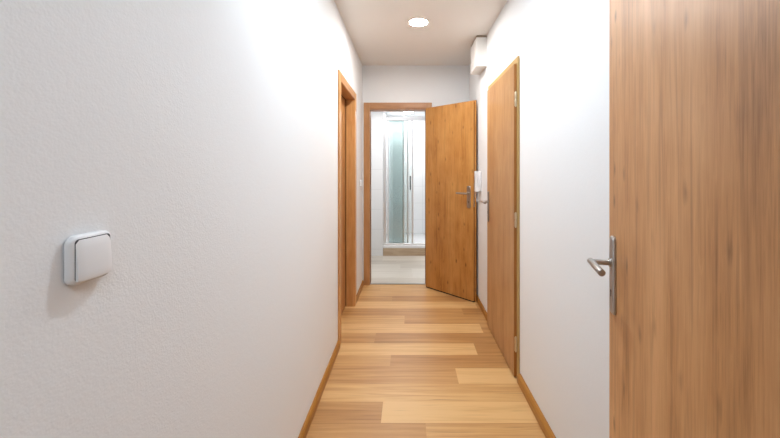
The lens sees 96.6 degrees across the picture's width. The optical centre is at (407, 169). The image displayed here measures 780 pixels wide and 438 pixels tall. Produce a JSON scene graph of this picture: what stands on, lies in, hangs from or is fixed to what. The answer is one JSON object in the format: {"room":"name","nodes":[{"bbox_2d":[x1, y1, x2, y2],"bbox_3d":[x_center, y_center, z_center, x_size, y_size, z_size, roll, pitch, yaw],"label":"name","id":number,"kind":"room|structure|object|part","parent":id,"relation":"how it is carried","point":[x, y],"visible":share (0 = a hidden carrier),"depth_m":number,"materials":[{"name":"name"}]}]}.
{"room":"apartment hallway","nodes":[
{"label":"apartment hallway","id":0,"kind":"room"},
{"bbox_2d":[0,0,362,437],"bbox_3d":[-0.572,0.064,2.074,0.120,2.469,3.667,0,0,0],"label":"wall","id":1,"kind":"structure","parent":0,"point":[200,135],"depth_m":0.74,"materials":[{"name":"white paint"}]},
{"bbox_2d":[64,230,111,285],"bbox_3d":[-0.501,0.138,0.549,0.022,0.075,0.072,0,0,0],"label":"light switch","id":2,"kind":"object","parent":1,"relation":"attached to","point":[87,256],"visible":1,"depth_m":0.53,"materials":[{"name":"grey plastic"}]},
{"bbox_2d":[298,340,339,437],"bbox_3d":[-0.503,1.272,1.385,0.018,0.052,2.290,0,0,0],"label":"baseboard","id":3,"kind":"structure","parent":1,"relation":"attached to","point":[307,423],"depth_m":1.94,"materials":[{"name":"brown wood"}]},
{"bbox_2d":[338,69,355,343],"bbox_3d":[-0.572,0.284,2.949,0.144,2.028,0.838,0,0,0],"label":"door","id":4,"kind":"structure","parent":1,"relation":"in","point":[346,94],"depth_m":3.23,"materials":[{"name":"brown wood"}]},
{"bbox_2d":[356,280,363,302],"bbox_3d":[-0.506,1.272,3.639,0.012,0.052,0.534,0,0,0],"label":"baseboard","id":5,"kind":"structure","parent":1,"relation":"attached to","point":[362,283],"depth_m":3.59,"materials":[{"name":"brown wood"}]},
{"bbox_2d":[371,112,386,255],"bbox_3d":[-0.814,0.173,5.710,0.872,2.250,0.980,0,0,0],"label":"tiled wall","id":6,"kind":"structure","parent":0,"point":[376,117],"depth_m":5.22,"materials":[{"name":"white tile"}]},
{"bbox_2d":[371,256,424,282],"bbox_3d":[-0.150,1.313,4.626,2.200,0.030,1.348,0,0,0],"label":"floor","id":7,"kind":"structure","parent":0,"point":[384,269],"depth_m":4.50,"materials":[{"name":"beige tile"}]},
{"bbox_2d":[383,248,424,255],"bbox_3d":[0.092,1.242,5.235,0.936,0.112,0.030,0,0,0],"label":"plinth","id":8,"kind":"object","parent":7,"relation":"on","point":[386,251],"visible":0.64,"depth_m":5.22,"materials":[{"name":"brown wood"}]},
{"bbox_2d":[383,233,424,247],"bbox_3d":[0.089,1.220,5.711,0.931,0.157,0.974,0,0,0],"label":"shower tray","id":9,"kind":"object","parent":8,"relation":"on","point":[417,237],"visible":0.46,"depth_m":5.50,"materials":[{"name":"white ceramic"}]},
{"bbox_2d":[383,118,424,244],"bbox_3d":[0.090,0.179,5.263,0.930,1.923,0.062,0,0,0],"label":"shower enclosure","id":10,"kind":"object","parent":9,"relation":"on","point":[395,125],"visible":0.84,"depth_m":5.28,"materials":[{"name":"clear glass"}]},
{"bbox_3d":[-0.351,0.179,5.265,0.048,1.923,0.050,0,0,0],"label":"post","id":11,"kind":"part","parent":10,"relation":"part of","materials":[{"name":"silver metal"}]},
{"bbox_3d":[-0.190,0.186,5.280,0.240,1.853,0.005,0,0,0],"label":"glass panel","id":12,"kind":"part","parent":10,"relation":"part of","materials":[{"name":"clear glass"}]},
{"bbox_3d":[0.090,-0.761,5.265,0.930,0.042,0.058,0,0,0],"label":"rail","id":13,"kind":"part","parent":10,"relation":"part of","materials":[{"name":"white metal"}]},
{"bbox_3d":[0.090,1.127,5.265,0.930,0.028,0.058,0,0,0],"label":"rail","id":14,"kind":"part","parent":10,"relation":"part of","materials":[{"name":"silver metal"}]},
{"bbox_2d":[385,112,424,115],"bbox_3d":[-0.150,-0.977,5.165,2.400,0.050,2.270,0,0,0],"label":"ceiling","id":15,"kind":"structure","parent":0,"point":[387,113],"depth_m":6.01,"materials":[{"name":"white paint"}]},
{"bbox_2d":[387,116,424,232],"bbox_3d":[0.286,0.173,6.250,1.328,2.250,0.100,0,0,0],"label":"wall","id":16,"kind":"structure","parent":0,"point":[418,126],"depth_m":6.20,"materials":[{"name":"white tile"}]},
{"bbox_2d":[363,65,468,280],"bbox_3d":[-0.150,0.064,3.969,2.200,2.469,0.123,0,0,0],"label":"wall","id":17,"kind":"structure","parent":0,"point":[438,85],"depth_m":3.91,"materials":[{"name":"white paint"}]},
{"bbox_2d":[364,100,476,301],"bbox_3d":[0.155,0.274,3.832,1.308,2.049,0.462,0,0,26],"label":"door","id":18,"kind":"structure","parent":17,"relation":"in","point":[450,129],"depth_m":3.62,"materials":[{"name":"brown wood"}]},
{"bbox_3d":[-0.115,0.274,3.969,0.765,2.049,0.149,0,0,0],"label":"frame","id":19,"kind":"part","parent":18,"relation":"part of","materials":[{"name":"brown wood"}]},
{"bbox_3d":[0.598,0.271,3.421,0.044,0.220,0.008,0,0,44],"label":"handle plate","id":20,"kind":"part","parent":18,"relation":"part of","materials":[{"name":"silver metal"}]},
{"bbox_2d":[334,0,506,64],"bbox_3d":[0.150,-1.196,0.715,3.500,0.050,6.630,0,0,0],"label":"ceiling","id":21,"kind":"structure","parent":0,"point":[380,32],"depth_m":2.88,"materials":[{"name":"white paint"}]},
{"bbox_2d":[408,17,428,26],"bbox_3d":[0.083,-1.170,2.755,0.164,0.010,0.164,0,0,0],"label":"recessed light","id":22,"kind":"object","parent":21,"relation":"in","point":[417,22],"visible":1,"depth_m":2.75,"materials":[{"name":"white"}]},
{"bbox_2d":[410,19,426,25],"bbox_3d":[0.083,-1.169,2.755,0.140,0.004,0.140,0,0,-4],"label":"diffuser","id":23,"kind":"object","parent":22,"relation":"attached to","point":[413,22],"depth_m":2.76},
{"bbox_2d":[306,284,545,437],"bbox_3d":[0.150,1.313,0.646,3.500,0.030,6.546,0,0,0],"label":"floor","id":24,"kind":"structure","parent":0,"point":[412,360],"depth_m":2.17,"materials":[{"name":"brown wood"}]},
{"bbox_2d":[371,283,424,283],"bbox_3d":[-0.115,1.295,3.936,0.640,0.006,0.033,0,0,0],"label":"threshold","id":25,"kind":"object","parent":24,"relation":"on","point":[371,283],"visible":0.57,"depth_m":3.93,"materials":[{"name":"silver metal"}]},
{"bbox_2d":[469,0,608,437],"bbox_3d":[0.748,0.064,2.074,0.120,2.469,3.667,0,0,0],"label":"wall","id":26,"kind":"structure","parent":0,"point":[562,46],"depth_m":1.60,"materials":[{"name":"white paint"}]},
{"bbox_2d":[474,171,480,201],"bbox_3d":[0.659,0.160,3.295,0.056,0.291,0.084,0,0,0],"label":"phone","id":27,"kind":"object","parent":26,"relation":"attached to","point":[477,174],"visible":1,"depth_m":3.25,"materials":[{"name":"white plastic"}]},
{"bbox_2d":[470,35,486,74],"bbox_3d":[0.641,-1.035,3.161,0.094,0.270,0.278,0,0,0],"label":"ceiling box","id":28,"kind":"object","parent":26,"relation":"attached to","point":[478,50],"visible":1,"depth_m":3.02,"materials":[{"name":"white"}]},
{"bbox_2d":[477,295,486,319],"bbox_3d":[0.682,1.272,3.421,0.012,0.052,0.971,0,0,0],"label":"baseboard","id":29,"kind":"structure","parent":26,"relation":"attached to","point":[480,304],"depth_m":3.19,"materials":[{"name":"brown wood"}]},
{"bbox_2d":[481,56,519,375],"bbox_3d":[0.683,0.298,2.536,0.170,1.999,0.792,0,0,0],"label":"door","id":30,"kind":"structure","parent":26,"relation":"in","point":[503,94],"depth_m":2.35,"materials":[{"name":"brown wood"}]},
{"bbox_3d":[0.655,0.300,2.840,0.008,0.245,0.036,0,0,0],"label":"handle plate","id":31,"kind":"part","parent":30,"relation":"part of","materials":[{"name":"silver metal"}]},
{"bbox_2d":[517,374,555,437],"bbox_3d":[0.677,1.272,1.179,0.022,0.052,1.877,0,0,0],"label":"baseboard","id":32,"kind":"structure","parent":26,"relation":"attached to","point":[547,431],"depth_m":1.83,"materials":[{"name":"brown wood"}]},
{"bbox_2d":[587,0,779,437],"bbox_3d":[0.245,0.288,0.380,1.445,2.020,0.668,0,0,-38],"label":"door","id":33,"kind":"structure","parent":26,"relation":"in","point":[693,262],"depth_m":0.58,"materials":[{"name":"brown wood"}]},
{"bbox_3d":[0.544,0.270,0.962,0.061,0.025,0.130,0,0,16],"label":"lever handle","id":34,"kind":"part","parent":33,"relation":"part of","materials":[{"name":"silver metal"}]},
{"bbox_3d":[0.591,0.304,1.003,0.008,0.225,0.040,0,0,16],"label":"handle plate","id":35,"kind":"part","parent":33,"relation":"part of","materials":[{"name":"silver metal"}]}
]}

